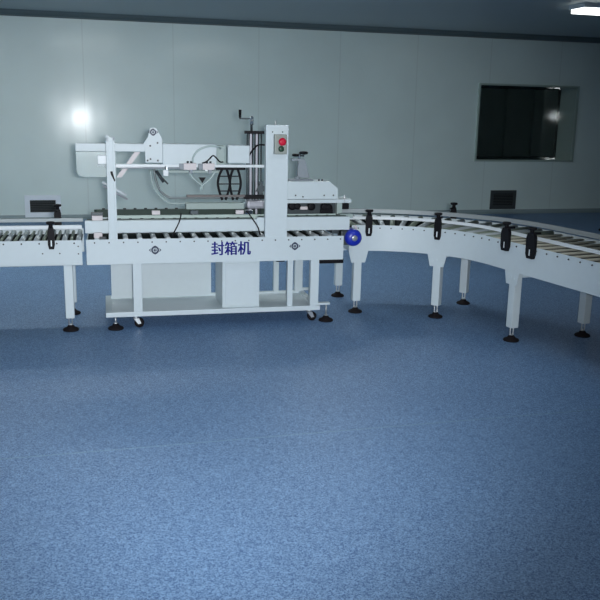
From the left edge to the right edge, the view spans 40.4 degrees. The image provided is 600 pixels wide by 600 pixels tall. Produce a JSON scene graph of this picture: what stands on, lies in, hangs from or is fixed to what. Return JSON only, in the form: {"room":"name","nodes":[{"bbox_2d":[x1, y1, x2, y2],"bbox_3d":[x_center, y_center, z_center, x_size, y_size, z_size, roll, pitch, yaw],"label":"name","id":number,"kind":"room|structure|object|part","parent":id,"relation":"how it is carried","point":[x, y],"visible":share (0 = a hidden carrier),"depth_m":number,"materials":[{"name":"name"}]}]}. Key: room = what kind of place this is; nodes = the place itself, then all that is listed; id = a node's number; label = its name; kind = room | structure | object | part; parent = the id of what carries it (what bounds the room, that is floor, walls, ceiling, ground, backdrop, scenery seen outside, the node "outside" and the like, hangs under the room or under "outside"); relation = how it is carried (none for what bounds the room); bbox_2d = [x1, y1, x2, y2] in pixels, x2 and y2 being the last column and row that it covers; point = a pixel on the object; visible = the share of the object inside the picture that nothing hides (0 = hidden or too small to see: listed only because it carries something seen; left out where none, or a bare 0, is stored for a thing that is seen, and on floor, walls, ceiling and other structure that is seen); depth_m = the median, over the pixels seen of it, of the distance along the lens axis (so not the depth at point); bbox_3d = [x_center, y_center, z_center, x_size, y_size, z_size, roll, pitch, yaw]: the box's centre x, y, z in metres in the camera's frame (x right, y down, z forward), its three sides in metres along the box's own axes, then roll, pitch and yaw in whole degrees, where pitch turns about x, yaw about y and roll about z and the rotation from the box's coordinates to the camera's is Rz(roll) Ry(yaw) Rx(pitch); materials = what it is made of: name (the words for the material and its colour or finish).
{"room":"factory floor","nodes":[
{"label":"factory floor","id":0,"kind":"room"},
{"bbox_2d":[0,213,599,599],"bbox_3d":[2.012,0.473,5.018,15.600,0.100,15.200,-2,13,-15],"label":"floor","id":1,"kind":"structure","parent":0,"point":[506,508],"depth_m":3.79,"materials":[{"name":"blue plastic"}]},
{"bbox_2d":[0,204,83,331],"bbox_3d":[-2.286,-0.217,5.608,1.559,0.810,0.654,-2,13,-13],"label":"conveyor","id":2,"kind":"object","parent":1,"relation":"on","point":[57,244],"visible":1,"depth_m":5.47,"materials":[{"name":"metal"}]},
{"bbox_3d":[-2.221,-0.465,5.296,1.559,0.026,0.024,-2,13,-13],"label":"guide rail","id":3,"kind":"part","parent":2,"relation":"part of","materials":[{"name":"white plastic"}]},
{"bbox_3d":[-2.224,-0.296,5.321,1.554,0.170,0.034,-2,13,-13],"label":"plate","id":4,"kind":"part","parent":2,"relation":"part of","materials":[{"name":"white metal"}]},
{"bbox_3d":[-2.305,-0.546,5.642,1.559,0.026,0.024,-2,13,-13],"label":"guide rail","id":5,"kind":"part","parent":2,"relation":"part of","materials":[{"name":"metal"}]},
{"bbox_3d":[-2.347,-0.416,5.829,1.554,0.170,0.034,-2,13,-13],"label":"plate","id":6,"kind":"part","parent":2,"relation":"part of","materials":[{"name":"white metal"}]},
{"bbox_3d":[-1.573,-0.079,5.559,0.058,0.410,0.058,-2,13,-13],"label":"leg","id":7,"kind":"part","parent":2,"relation":"part of","materials":[{"name":"white metal"}]},
{"bbox_3d":[-1.683,-0.186,6.014,0.058,0.410,0.058,-2,13,-13],"label":"leg","id":8,"kind":"part","parent":2,"relation":"part of","materials":[{"name":"white metal"}]},
{"bbox_2d":[75,110,361,330],"bbox_3d":[-0.568,-0.607,5.901,2.002,1.505,0.673,-2,13,-13],"label":"machine","id":9,"kind":"object","parent":1,"relation":"on","point":[160,260],"visible":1,"depth_m":5.80,"materials":[{"name":"metal"}]},
{"bbox_3d":[-1.283,-1.051,5.617,0.510,0.055,0.070,-2,13,-13],"label":"arm","id":10,"kind":"part","parent":9,"relation":"part of"},
{"bbox_3d":[-1.126,-0.091,5.656,0.062,0.343,0.050,-2,13,-13],"label":"leg","id":11,"kind":"part","parent":9,"relation":"part of","materials":[{"name":"white metal"}]},
{"bbox_3d":[-1.031,-0.924,5.703,0.450,0.013,0.028,-2,13,-13],"label":"thin rail","id":12,"kind":"part","parent":9,"relation":"part of","materials":[{"name":"silver metal"}]},
{"bbox_3d":[-1.016,-1.067,5.626,0.131,0.237,0.022,-2,13,-13],"label":"head plate","id":13,"kind":"part","parent":9,"relation":"part of","materials":[{"name":"white metal"}]},
{"bbox_3d":[-1.036,-0.182,6.117,0.740,0.318,0.006,-2,13,-13],"label":"panel","id":14,"kind":"part","parent":9,"relation":"part of","materials":[{"name":"white metal"}]},
{"bbox_3d":[-0.812,-0.941,5.720,1.195,0.020,0.030,-2,13,-13],"label":"thin rail","id":15,"kind":"part","parent":9,"relation":"part of","materials":[{"name":"white plastic"}]},
{"bbox_3d":[-0.766,-0.910,5.780,0.400,0.018,0.030,-2,13,-13],"label":"cross rail","id":16,"kind":"part","parent":9,"relation":"part of","materials":[{"name":"silver metal"}]},
{"bbox_3d":[-0.728,-0.815,5.912,0.711,0.242,0.011,-2,13,-13],"label":"bent rod","id":17,"kind":"part","parent":9,"relation":"part of","materials":[{"name":"silver metal"}]},
{"bbox_3d":[-0.663,-0.834,5.828,0.763,0.226,0.015,-2,13,-13],"label":"bent rod","id":18,"kind":"part","parent":9,"relation":"part of","materials":[{"name":"silver metal"}]},
{"bbox_3d":[-0.692,-0.475,6.230,1.798,0.172,0.006,-2,13,-13],"label":"plate","id":19,"kind":"part","parent":9,"relation":"part of","materials":[{"name":"white metal"}]},
{"bbox_2d":[111,293,308,311],"bbox_3d":[-0.666,0.022,6.056,1.460,0.006,0.470,-2,13,-13],"label":"tray","id":20,"kind":"object","parent":9,"relation":"on","point":[201,300],"depth_m":6.06,"materials":[{"name":"white metal"}]},
{"bbox_3d":[-0.622,-0.688,5.941,0.420,0.043,0.090,-2,13,-13],"label":"plow rail","id":21,"kind":"part","parent":9,"relation":"part of","materials":[{"name":"grey metal"}]},
{"bbox_3d":[-0.562,-0.349,5.696,1.798,0.172,0.006,-2,13,-13],"label":"plate","id":22,"kind":"part","parent":9,"relation":"part of","materials":[{"name":"white metal"}]},
{"bbox_3d":[-0.601,-0.746,5.843,0.420,0.016,0.040,-2,13,-13],"label":"plow rail","id":23,"kind":"part","parent":9,"relation":"part of","materials":[{"name":"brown metal"}]},
{"bbox_3d":[-0.567,-1.026,5.827,0.076,0.155,0.080,-2,13,-13],"label":"motor","id":24,"kind":"part","parent":9,"relation":"part of","materials":[{"name":"grey metal"}]},
{"bbox_3d":[-0.423,-0.113,5.853,0.230,0.310,0.006,-2,13,-13],"label":"cabinet door","id":25,"kind":"part","parent":9,"relation":"part of","materials":[{"name":"white metal"}]},
{"bbox_3d":[-0.388,-1.274,5.891,0.101,0.103,0.018,-2,13,-13],"label":"crank handle","id":26,"kind":"part","parent":9,"relation":"part of","materials":[{"name":"metal"}]},
{"bbox_3d":[-0.364,-0.905,5.989,0.024,0.615,0.010,-2,13,-13],"label":"slide plate","id":27,"kind":"part","parent":9,"relation":"part of","materials":[{"name":"grey metal"}]},
{"bbox_3d":[-0.320,-0.748,5.916,0.180,0.027,0.050,-2,13,-13],"label":"link plate","id":28,"kind":"part","parent":9,"relation":"part of","materials":[{"name":"black metal"}]},
{"bbox_3d":[-0.322,-0.907,5.999,0.022,0.615,0.010,-2,13,-13],"label":"slide plate","id":29,"kind":"part","parent":9,"relation":"part of","materials":[{"name":"grey metal"}]},
{"bbox_3d":[-0.276,-0.817,5.915,0.090,0.060,0.020,-2,13,-13],"label":"link plate","id":30,"kind":"part","parent":9,"relation":"part of","materials":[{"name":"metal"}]},
{"bbox_3d":[-0.287,-0.813,5.940,0.030,0.100,0.030,-2,13,-13],"label":"link plate","id":31,"kind":"part","parent":9,"relation":"part of","materials":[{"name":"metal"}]},
{"bbox_3d":[-0.013,-0.243,6.413,0.062,0.343,0.050,-2,13,-13],"label":"leg","id":32,"kind":"part","parent":9,"relation":"part of","materials":[{"name":"white metal"}]},
{"bbox_3d":[0.100,-0.132,5.943,0.062,0.343,0.050,-2,13,-13],"label":"leg","id":33,"kind":"part","parent":9,"relation":"part of","materials":[{"name":"white metal"}]},
{"bbox_2d":[287,179,352,217],"bbox_3d":[0.113,-0.751,6.041,0.523,0.261,0.284,-2,13,-15],"label":"machine housing","id":34,"kind":"object","parent":9,"relation":"attached to","point":[306,197],"depth_m":5.97,"materials":[{"name":"white metal"}]},
{"bbox_3d":[0.331,-0.709,6.082,0.060,0.058,0.050,-2,13,-13],"label":"adjusting knob","id":35,"kind":"part","parent":9,"relation":"part of","materials":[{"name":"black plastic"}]},
{"bbox_3d":[0.381,-0.464,5.989,0.126,0.126,0.140,-2,13,-13],"label":"drive motor","id":36,"kind":"part","parent":9,"relation":"part of","materials":[{"name":"blue paint"}]},
{"bbox_2d":[0,409,599,459],"bbox_3d":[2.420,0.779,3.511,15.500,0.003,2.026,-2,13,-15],"label":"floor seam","id":37,"kind":"structure","parent":1,"relation":"on","point":[593,409],"depth_m":3.87,"materials":[{"name":"plastic"}]},
{"bbox_2d":[329,202,599,342],"bbox_3d":[1.494,-0.154,5.669,1.127,0.810,3.369,-9,16,-38],"label":"conveyor","id":38,"kind":"object","parent":1,"relation":"on","point":[562,259],"visible":0.9,"depth_m":5.88,"materials":[{"name":"white metal"}]},
{"bbox_3d":[0.321,-0.337,6.769,0.062,0.435,0.062,-2,13,-13],"label":"leg","id":39,"kind":"part","parent":38,"relation":"part of","materials":[{"name":"white metal"}]},
{"bbox_3d":[0.432,-0.212,6.234,0.062,0.435,0.062,-2,13,-13],"label":"leg","id":40,"kind":"part","parent":38,"relation":"part of","materials":[{"name":"white metal"}]},
{"bbox_3d":[1.034,-0.174,6.126,0.060,0.435,0.060,9,15,32],"label":"leg","id":41,"kind":"part","parent":38,"relation":"part of","materials":[{"name":"white metal"}]},
{"bbox_3d":[1.336,-0.275,6.587,0.060,0.435,0.060,9,15,32],"label":"leg","id":42,"kind":"part","parent":38,"relation":"part of","materials":[{"name":"white metal"}]},
{"bbox_3d":[1.641,-0.485,5.710,0.709,0.032,3.293,-11,18,-42],"label":"guide rail","id":43,"kind":"part","parent":38,"relation":"part of","materials":[{"name":"metal"}]},
{"bbox_3d":[1.415,-0.400,5.295,0.516,0.022,2.690,-9,17,-38],"label":"guide rail","id":44,"kind":"part","parent":38,"relation":"part of","materials":[{"name":"white plastic"}]},
{"bbox_3d":[1.382,-0.248,5.275,0.483,0.195,2.613,-9,16,-37],"label":"plate","id":45,"kind":"part","parent":38,"relation":"part of","materials":[{"name":"white metal"}]},
{"bbox_3d":[1.671,-0.363,5.799,0.721,0.195,3.372,-11,18,-43],"label":"plate","id":46,"kind":"part","parent":38,"relation":"part of","materials":[{"name":"white metal"}]},
{"bbox_3d":[1.452,-0.027,5.523,0.060,0.435,0.060,-4,14,-23],"label":"leg","id":47,"kind":"part","parent":38,"relation":"part of","materials":[{"name":"white metal"}]},
{"bbox_3d":[1.994,-0.051,5.678,0.060,0.435,0.060,-4,14,-23],"label":"leg","id":48,"kind":"part","parent":38,"relation":"part of","materials":[{"name":"white metal"}]},
{"bbox_2d":[0,15,599,214],"bbox_3d":[0.103,-2.574,11.821,15.600,2.700,0.132,-2,13,-15],"label":"wall","id":49,"kind":"structure","parent":0,"point":[389,120],"depth_m":11.59,"materials":[{"name":"grey paint"}]},
{"bbox_2d":[24,195,61,217],"bbox_3d":[-3.486,-1.272,11.070,0.470,0.300,0.022,-2,13,-15],"label":"air vent","id":50,"kind":"object","parent":49,"relation":"in","point":[35,205],"visible":0.92,"depth_m":11.06,"materials":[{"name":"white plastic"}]},
{"bbox_2d":[0,8,599,42],"bbox_3d":[0.152,-3.832,11.442,15.600,0.075,0.105,-2,13,-15],"label":"trim","id":51,"kind":"structure","parent":49,"relation":"attached to","point":[6,12],"depth_m":11.33,"materials":[{"name":"grey metal"}]},
{"bbox_2d":[0,208,599,218],"bbox_3d":[0.103,-1.265,12.022,15.600,0.060,0.070,-2,13,-15],"label":"baseboard","id":52,"kind":"structure","parent":49,"relation":"attached to","point":[587,210],"depth_m":12.78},
{"bbox_2d":[489,190,516,208],"bbox_3d":[3.188,-1.575,12.814,0.440,0.294,0.022,-2,13,-15],"label":"air vent","id":53,"kind":"object","parent":49,"relation":"in","point":[499,199],"visible":1,"depth_m":12.81,"materials":[{"name":"black plastic"}]},
{"bbox_2d":[474,83,579,161],"bbox_3d":[3.460,-2.789,12.873,1.716,1.166,0.512,-2,13,-15],"label":"window","id":54,"kind":"structure","parent":49,"relation":"in","point":[515,122],"depth_m":13.07,"materials":[{"name":"glass"}]},
{"bbox_2d":[0,0,599,37],"bbox_3d":[2.081,-2.243,4.341,15.800,0.100,15.300,-2,13,-15],"label":"ceiling","id":55,"kind":"structure","parent":0,"point":[538,17],"depth_m":10.04,"materials":[{"name":"grey paint"}]},
{"bbox_2d":[569,3,599,14],"bbox_3d":[3.598,-3.206,9.055,1.200,0.085,0.300,-2,13,-15],"label":"ceiling light","id":56,"kind":"object","parent":55,"relation":"attached to","point":[582,8],"visible":1,"depth_m":8.84,"materials":[{"name":"white plastic"}]},
{"bbox_2d":[571,7,599,14],"bbox_3d":[3.597,-3.191,9.058,1.160,0.055,0.260,-2,13,-15],"label":"diffuser","id":57,"kind":"object","parent":56,"relation":"attached to","point":[574,10],"depth_m":8.89,"materials":[{"name":"white plastic"}]}
]}

